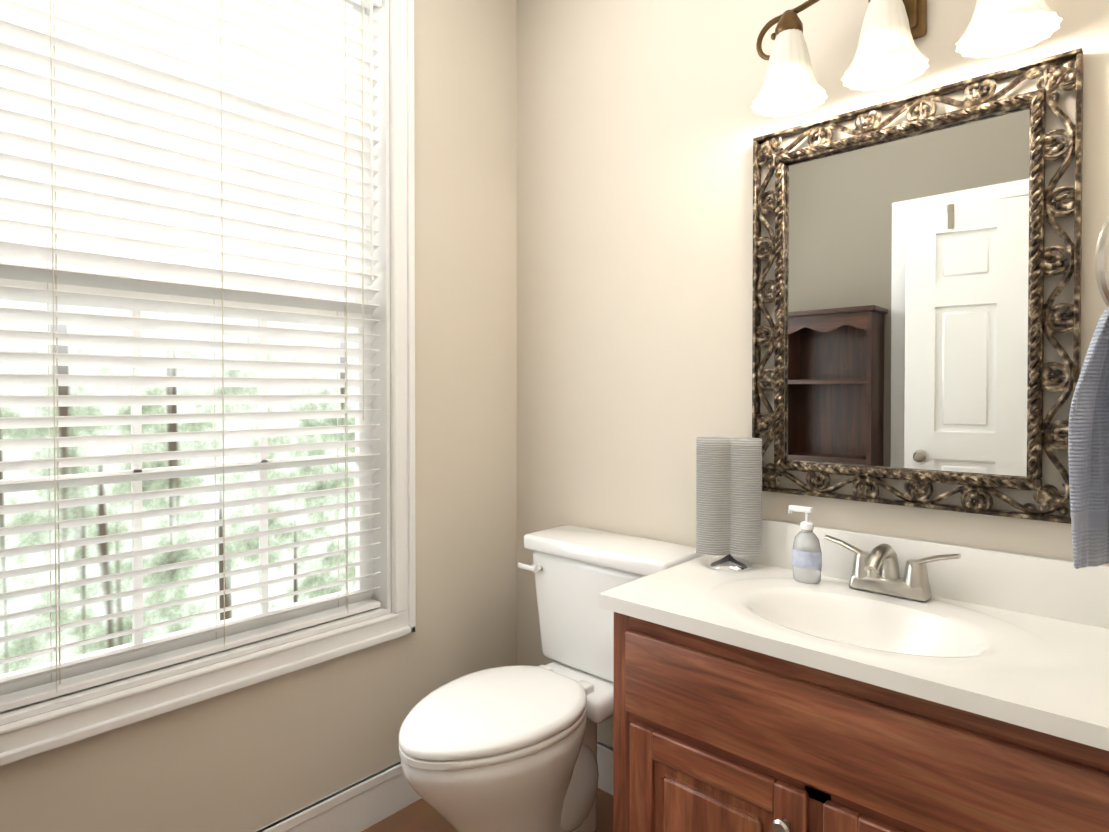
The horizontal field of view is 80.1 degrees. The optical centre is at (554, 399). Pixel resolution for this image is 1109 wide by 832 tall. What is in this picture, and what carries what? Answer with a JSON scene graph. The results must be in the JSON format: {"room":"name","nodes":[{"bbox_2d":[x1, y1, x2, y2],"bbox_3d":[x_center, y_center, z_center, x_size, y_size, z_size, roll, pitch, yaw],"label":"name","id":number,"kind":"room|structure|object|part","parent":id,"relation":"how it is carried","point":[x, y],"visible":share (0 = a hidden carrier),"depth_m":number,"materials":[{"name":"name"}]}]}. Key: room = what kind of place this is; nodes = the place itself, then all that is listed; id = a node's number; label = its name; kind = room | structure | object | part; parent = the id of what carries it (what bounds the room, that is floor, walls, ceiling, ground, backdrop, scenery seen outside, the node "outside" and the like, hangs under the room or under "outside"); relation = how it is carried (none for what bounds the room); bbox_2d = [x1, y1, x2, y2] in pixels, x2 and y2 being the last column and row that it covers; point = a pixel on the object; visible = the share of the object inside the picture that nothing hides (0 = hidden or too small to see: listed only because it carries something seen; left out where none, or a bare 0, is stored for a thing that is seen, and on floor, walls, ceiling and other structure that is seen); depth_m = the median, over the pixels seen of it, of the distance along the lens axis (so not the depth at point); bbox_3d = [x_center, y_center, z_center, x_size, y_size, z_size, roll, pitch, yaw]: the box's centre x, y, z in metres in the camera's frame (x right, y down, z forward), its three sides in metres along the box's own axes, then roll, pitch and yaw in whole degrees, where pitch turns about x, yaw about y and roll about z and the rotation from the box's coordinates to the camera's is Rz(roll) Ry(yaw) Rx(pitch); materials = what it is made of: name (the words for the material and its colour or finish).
{"room":"bathroom","nodes":[
{"label":"bathroom","id":0,"kind":"room"},
{"bbox_2d":[0,0,516,831],"bbox_3d":[-0.838,-0.158,1.630,0.140,2.740,1.940,1,1,42],"label":"wall","id":1,"kind":"structure","parent":0,"point":[258,756],"depth_m":2.02,"materials":[{"name":"paint"}]},
{"bbox_2d":[0,0,415,765],"bbox_3d":[-0.873,-0.290,1.571,0.165,1.975,1.187,1,1,42],"label":"window","id":2,"kind":"structure","parent":1,"relation":"in","point":[54,728],"depth_m":1.89,"materials":[{"name":"white paint"}]},
{"bbox_3d":[-0.908,-0.290,1.602,0.050,1.809,1.021,1,1,42],"label":"window sash","id":3,"kind":"part","parent":2,"relation":"part of","materials":[{"name":"white wood"}]},
{"bbox_2d":[0,0,381,711],"bbox_3d":[-0.862,-0.291,1.560,0.064,1.803,1.013,1,1,42],"label":"window blind","id":4,"kind":"object","parent":2,"relation":"attached to","point":[294,68],"visible":1,"depth_m":1.56,"materials":[{"name":"white plastic"}]},
{"bbox_2d":[255,761,420,831],"bbox_3d":[-0.733,1.143,1.645,0.018,0.137,1.799,1,1,42],"label":"baseboard","id":5,"kind":"structure","parent":1,"relation":"attached to","point":[369,801],"depth_m":1.84,"materials":[{"name":"white paint"}]},
{"bbox_2d":[361,788,612,831],"bbox_3d":[-0.105,1.269,1.072,2.000,0.100,2.080,1,1,42],"label":"floor","id":6,"kind":"structure","parent":0,"point":[421,815],"depth_m":1.90,"materials":[{"name":"wood"}]},
{"bbox_2d":[399,525,703,831],"bbox_3d":[-0.030,0.808,1.687,0.512,0.806,0.761,1,1,42],"label":"toilet","id":7,"kind":"object","parent":6,"relation":"on","point":[506,749],"visible":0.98,"depth_m":1.66,"materials":[{"name":"white ceramic"}]},
{"bbox_2d":[613,612,1108,831],"bbox_3d":[0.608,0.834,1.286,0.925,0.764,0.506,1,1,42],"label":"vanity cabinet","id":8,"kind":"object","parent":6,"relation":"on","point":[710,735],"visible":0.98,"depth_m":1.15,"materials":[{"name":"brown wood"}]},
{"bbox_2d":[598,519,1108,750],"bbox_3d":[0.613,0.427,1.287,0.955,0.237,0.491,1,1,42],"label":"countertop","id":9,"kind":"structure","parent":8,"relation":"on","point":[1021,640],"depth_m":1.27,"materials":[{"name":"stone"}]},
{"bbox_2d":[706,554,751,571],"bbox_3d":[0.437,0.263,1.648,0.135,0.306,0.112,1,1,42],"label":"towel stand","id":10,"kind":"object","parent":9,"relation":"on","point":[730,563],"visible":0.44,"depth_m":1.62,"materials":[{"name":"silver metal"}]},
{"bbox_2d":[696,437,761,555],"bbox_3d":[0.434,0.238,1.642,0.158,0.291,0.055,0,1,15],"label":"towel","id":11,"kind":"object","parent":10,"relation":"hanging from","point":[728,496],"visible":1,"depth_m":1.62,"materials":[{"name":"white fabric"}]},
{"bbox_2d":[788,505,821,583],"bbox_3d":[0.572,0.329,1.509,0.077,0.170,0.045,1,1,42],"label":"soap dispenser","id":12,"kind":"object","parent":9,"relation":"on","point":[807,557],"visible":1,"depth_m":1.49,"materials":[{"name":"white plastic"}]},
{"bbox_2d":[824,535,960,601],"bbox_3d":[0.684,0.360,1.380,0.266,0.111,0.156,1,1,42],"label":"faucet","id":13,"kind":"object","parent":9,"relation":"on","point":[913,584],"visible":0.98,"depth_m":1.38,"materials":[{"name":"silver metal"}]},
{"bbox_2d":[516,0,1108,747],"bbox_3d":[0.550,-0.160,1.770,2.000,2.740,0.140,1,1,42],"label":"wall","id":14,"kind":"structure","parent":0,"point":[640,124],"depth_m":1.88,"materials":[{"name":"paint"}]},
{"bbox_2d":[597,741,612,794],"bbox_3d":[0.156,1.138,2.037,0.739,0.137,0.018,1,1,42],"label":"baseboard","id":15,"kind":"structure","parent":14,"relation":"attached to","point":[604,752],"depth_m":2.03,"materials":[{"name":"white paint"}]},
{"bbox_2d":[751,0,1061,116],"bbox_3d":[0.705,-0.821,1.390,0.587,0.270,0.197,1,1,42],"label":"sconce","id":16,"kind":"object","parent":14,"relation":"attached to","point":[888,54],"visible":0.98,"depth_m":1.39,"materials":[{"name":"white glass"}]},
{"bbox_2d":[752,48,1083,523],"bbox_3d":[0.750,-0.214,1.462,0.653,0.891,0.040,1,1,42],"label":"mirror","id":17,"kind":"object","parent":14,"relation":"attached to","point":[911,324],"visible":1,"depth_m":1.43,"materials":[{"name":"brown metal"}]},
{"bbox_3d":[0.534,-0.143,0.375,0.140,2.740,1.940,1,1,42],"label":"wall","id":18,"kind":"structure","parent":0,"visible":0},
{"bbox_2d":[1095,218,1108,307],"bbox_3d":[0.883,-0.213,0.963,0.138,0.199,0.158,1,1,42],"label":"towel ring","id":19,"kind":"object","parent":18,"relation":"attached to","point":[1102,261],"visible":1,"depth_m":0.95,"materials":[{"name":"silver metal"}]},
{"bbox_2d":[1068,308,1108,568],"bbox_3d":[0.865,0.052,0.983,0.164,0.404,0.088,0,1,-21],"label":"hanging towel","id":20,"kind":"object","parent":19,"relation":"hanging from","point":[1088,440],"visible":1,"depth_m":0.99,"materials":[{"name":"grey fabric"}]},
{"label":"outside","id":21,"kind":"structure","parent":0,"visible":0},
{"bbox_2d":[0,41,354,673],"bbox_3d":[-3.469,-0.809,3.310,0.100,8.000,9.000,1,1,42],"label":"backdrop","id":22,"kind":"structure","parent":21,"point":[41,621],"depth_m":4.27,"materials":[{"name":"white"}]}
]}

